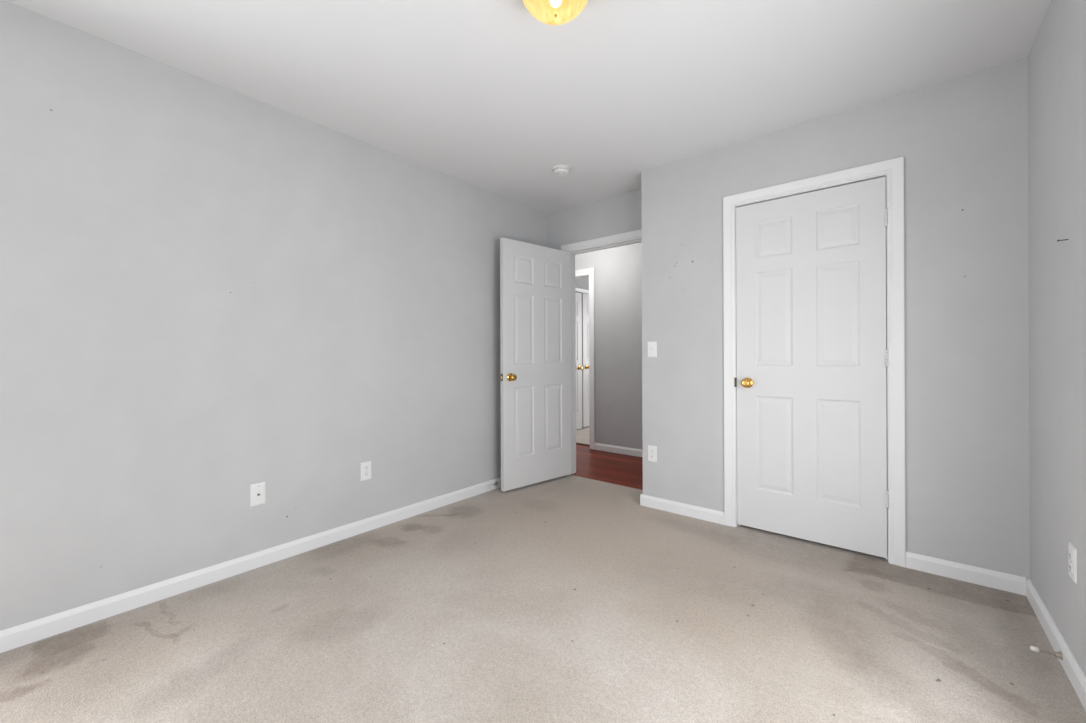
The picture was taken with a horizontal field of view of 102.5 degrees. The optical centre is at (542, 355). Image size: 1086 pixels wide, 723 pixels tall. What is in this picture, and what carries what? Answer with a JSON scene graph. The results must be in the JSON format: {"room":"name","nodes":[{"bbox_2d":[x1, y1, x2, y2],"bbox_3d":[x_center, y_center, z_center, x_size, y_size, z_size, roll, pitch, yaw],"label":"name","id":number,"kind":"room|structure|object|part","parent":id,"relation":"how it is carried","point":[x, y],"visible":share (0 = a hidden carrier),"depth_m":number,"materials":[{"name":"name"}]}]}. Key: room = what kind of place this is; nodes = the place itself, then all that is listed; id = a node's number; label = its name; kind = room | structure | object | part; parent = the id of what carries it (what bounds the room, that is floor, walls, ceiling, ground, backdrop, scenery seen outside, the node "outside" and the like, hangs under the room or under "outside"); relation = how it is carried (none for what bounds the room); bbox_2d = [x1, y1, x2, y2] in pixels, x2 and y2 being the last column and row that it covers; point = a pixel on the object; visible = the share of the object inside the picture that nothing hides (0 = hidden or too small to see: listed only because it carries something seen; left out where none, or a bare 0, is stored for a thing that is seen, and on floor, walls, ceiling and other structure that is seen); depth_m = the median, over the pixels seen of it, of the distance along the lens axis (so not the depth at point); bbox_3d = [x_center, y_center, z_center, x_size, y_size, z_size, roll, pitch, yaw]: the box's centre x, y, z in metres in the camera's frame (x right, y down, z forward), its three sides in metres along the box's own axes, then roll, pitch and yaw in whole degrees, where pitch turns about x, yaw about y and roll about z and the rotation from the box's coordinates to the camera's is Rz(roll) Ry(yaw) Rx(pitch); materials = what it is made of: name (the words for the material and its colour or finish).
{"room":"empty bedroom","nodes":[
{"label":"empty bedroom","id":0,"kind":"room"},
{"bbox_2d":[0,0,546,630],"bbox_3d":[-1.566,-0.118,2.279,0.115,2.440,5.160,0,0,39],"label":"wall","id":1,"kind":"structure","parent":0,"point":[210,292],"depth_m":2.09,"materials":[{"name":"paint"}]},
{"bbox_2d":[0,477,500,652],"bbox_3d":[-1.511,1.063,2.238,0.014,0.078,4.929,0,0,39],"label":"baseboard","id":2,"kind":"structure","parent":1,"relation":"attached to","point":[17,636],"depth_m":2.10,"materials":[{"name":"white wood"}]},
{"bbox_2d":[250,482,265,506],"bbox_3d":[-1.483,0.724,2.272,0.016,0.114,0.070,0,0,39],"label":"cable jack","id":3,"kind":"object","parent":1,"relation":"attached to","point":[257,491],"visible":1,"depth_m":2.27,"materials":[{"name":"white plastic"}]},
{"bbox_2d":[361,461,370,480],"bbox_3d":[-1.109,0.723,2.733,0.008,0.114,0.070,0,0,39],"label":"power outlet","id":4,"kind":"object","parent":1,"relation":"attached to","point":[365,466],"visible":1,"depth_m":2.73,"materials":[{"name":"white plastic"}]},
{"bbox_2d":[5,0,1050,213],"bbox_3d":[0.365,-1.406,3.440,7.000,0.120,9.415,0,0,39],"label":"ceiling","id":5,"kind":"structure","parent":0,"point":[489,95],"depth_m":2.00,"materials":[{"name":"paint"}]},
{"bbox_2d":[523,0,587,24],"bbox_3d":[0.045,-1.269,1.538,0.304,0.151,0.304,0,0,39],"label":"ceiling lamp","id":6,"kind":"object","parent":5,"relation":"attached to","point":[551,12],"visible":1,"depth_m":1.53,"materials":[{"name":"yellow glass"}]},
{"bbox_2d":[552,164,570,176],"bbox_3d":[0.130,-1.324,3.132,0.136,0.042,0.136,0,0,39],"label":"smoke detector","id":7,"kind":"object","parent":5,"relation":"attached to","point":[561,170],"visible":1,"depth_m":3.10,"materials":[{"name":"white plastic"}]},
{"bbox_3d":[0.130,-1.341,3.132,0.136,0.009,0.136,0,0,39],"label":"mounting plate","id":8,"kind":"part","parent":7,"relation":"part of","materials":[{"name":"white plastic"}]},
{"bbox_2d":[500,238,570,490],"bbox_3d":[-0.041,0.069,3.720,0.787,2.013,0.160,0,0,-42],"label":"door","id":9,"kind":"structure","parent":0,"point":[535,296],"depth_m":3.67,"materials":[{"name":"white wood"}]},
{"bbox_3d":[-0.240,0.173,3.470,0.055,0.055,0.050,0,0,-42],"label":"knob","id":10,"kind":"part","parent":9,"relation":"part of","materials":[{"name":"gold metal"}]},
{"bbox_2d":[0,426,1085,722],"bbox_3d":[0.377,1.154,3.440,7.000,0.120,9.415,0,0,39],"label":"floor","id":11,"kind":"structure","parent":0,"point":[567,598],"depth_m":1.70,"materials":[{"name":"beige carpet"}]},
{"bbox_2d":[575,278,588,293],"bbox_3d":[0.725,-0.128,7.183,0.650,2.440,3.185,0,0,39],"label":"wall","id":12,"kind":"structure","parent":0,"point":[583,283],"depth_m":6.51,"materials":[{"name":"paint"}]},
{"bbox_2d":[575,292,582,429],"bbox_3d":[0.364,0.077,6.210,0.098,2.013,0.711,0,0,39],"label":"door","id":13,"kind":"structure","parent":12,"relation":"in","point":[578,296],"depth_m":6.43,"materials":[{"name":"white wood"}]},
{"bbox_2d":[575,287,588,293],"bbox_3d":[0.597,0.049,6.502,0.016,2.088,1.580,0,0,39],"label":"trim","id":14,"kind":"structure","parent":12,"relation":"attached to","point":[576,289],"depth_m":6.49,"materials":[{"name":"white wood"}]},
{"bbox_2d":[582,293,589,427],"bbox_3d":[0.839,0.069,6.787,0.098,2.013,0.711,0,0,39],"label":"door","id":15,"kind":"structure","parent":12,"relation":"in","point":[585,297],"depth_m":6.57,"materials":[{"name":"white wood"}]},
{"bbox_2d":[547,189,641,249],"bbox_3d":[1.257,-0.130,3.222,3.044,2.440,0.116,0,0,39],"label":"wall","id":16,"kind":"structure","parent":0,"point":[622,213],"depth_m":3.80,"materials":[{"name":"paint"}]},
{"bbox_2d":[575,242,642,449],"bbox_3d":[1.302,-0.130,4.572,7.000,2.440,0.115,0,0,39],"label":"wall","id":17,"kind":"structure","parent":0,"point":[617,270],"depth_m":4.88,"materials":[{"name":"paint"}]},
{"bbox_2d":[575,267,594,449],"bbox_3d":[0.281,0.035,5.412,0.929,2.118,0.148,0,0,39],"label":"trim","id":18,"kind":"structure","parent":17,"relation":"attached to","point":[589,272],"depth_m":5.09,"materials":[{"name":"white wood"}]},
{"bbox_2d":[595,443,642,456],"bbox_3d":[1.266,1.051,4.522,7.000,0.078,0.014,0,0,39],"label":"baseboard","id":19,"kind":"structure","parent":17,"relation":"attached to","point":[602,447],"depth_m":4.85,"materials":[{"name":"white wood"}]},
{"bbox_2d":[641,57,1029,579],"bbox_3d":[1.560,-0.131,2.698,1.910,2.440,0.309,0,0,39],"label":"wall","id":20,"kind":"structure","parent":0,"point":[962,141],"depth_m":2.18,"materials":[{"name":"paint"}]},
{"bbox_2d":[561,229,641,474],"bbox_3d":[0.567,0.038,3.791,0.912,2.111,0.149,0,0,39],"label":"door frame","id":21,"kind":"structure","parent":20,"relation":"attached to","point":[632,237],"depth_m":4.02,"materials":[{"name":"white wood"}]},
{"bbox_2d":[648,445,656,461],"bbox_3d":[0.785,0.706,3.133,0.070,0.114,0.008,0,0,39],"label":"power outlet","id":22,"kind":"object","parent":20,"relation":"attached to","point":[652,450],"visible":1,"depth_m":3.13,"materials":[{"name":"white plastic"}]},
{"bbox_2d":[648,341,656,356],"bbox_3d":[0.780,-0.045,3.127,0.070,0.114,0.019,0,0,39],"label":"light switch","id":23,"kind":"object","parent":20,"relation":"attached to","point":[652,346],"visible":1,"depth_m":3.13,"materials":[{"name":"white plastic"}]},
{"bbox_2d":[640,494,723,524],"bbox_3d":[1.042,1.052,3.119,0.594,0.078,0.323,0,0,39],"label":"baseboard","id":24,"kind":"structure","parent":20,"relation":"attached to","point":[706,514],"depth_m":2.98,"materials":[{"name":"white wood"}]},
{"bbox_2d":[736,177,888,557],"bbox_3d":[1.514,0.064,2.519,0.757,2.011,0.098,0,0,39],"label":"door","id":25,"kind":"structure","parent":20,"relation":"in","point":[812,353],"depth_m":2.50,"materials":[{"name":"white wood"}]},
{"bbox_3d":[1.258,0.170,2.700,0.055,0.055,0.050,0,0,39],"label":"knob","id":26,"kind":"part","parent":25,"relation":"part of","materials":[{"name":"gold metal"}]},
{"bbox_2d":[723,156,905,567],"bbox_3d":[1.550,0.033,2.570,0.897,2.111,0.132,0,0,39],"label":"trim","id":27,"kind":"structure","parent":20,"relation":"attached to","point":[892,169],"depth_m":2.29,"materials":[{"name":"white wood"}]},
{"bbox_2d":[906,552,1025,595],"bbox_3d":[2.027,1.048,2.108,0.420,0.078,0.014,0,0,39],"label":"baseboard","id":28,"kind":"structure","parent":20,"relation":"attached to","point":[1016,584],"depth_m":2.09,"materials":[{"name":"white wood"}]},
{"bbox_2d":[1028,0,1085,675],"bbox_3d":[0.874,-0.128,0.271,0.115,2.440,5.160,0,0,39],"label":"wall","id":29,"kind":"structure","parent":0,"point":[1057,54],"depth_m":1.59,"materials":[{"name":"paint"}]},
{"bbox_2d":[1030,646,1062,659],"bbox_3d":[1.779,1.049,1.540,0.093,0.037,0.027,0,0,14],"label":"door stop","id":30,"kind":"object","parent":29,"relation":"attached to","point":[1059,654],"visible":1,"depth_m":1.53,"materials":[{"name":"metal"}]},
{"bbox_2d":[1026,578,1085,710],"bbox_3d":[0.731,1.053,0.193,0.014,0.078,4.620,0,0,39],"label":"baseboard","id":31,"kind":"structure","parent":29,"relation":"attached to","point":[1072,668],"depth_m":1.57,"materials":[{"name":"white wood"}]},
{"bbox_2d":[1068,542,1076,583],"bbox_3d":[1.785,0.698,1.471,0.008,0.114,0.070,0,0,39],"label":"power outlet","id":32,"kind":"object","parent":29,"relation":"attached to","point":[1072,551],"visible":1,"depth_m":1.46,"materials":[{"name":"white plastic"}]}
]}

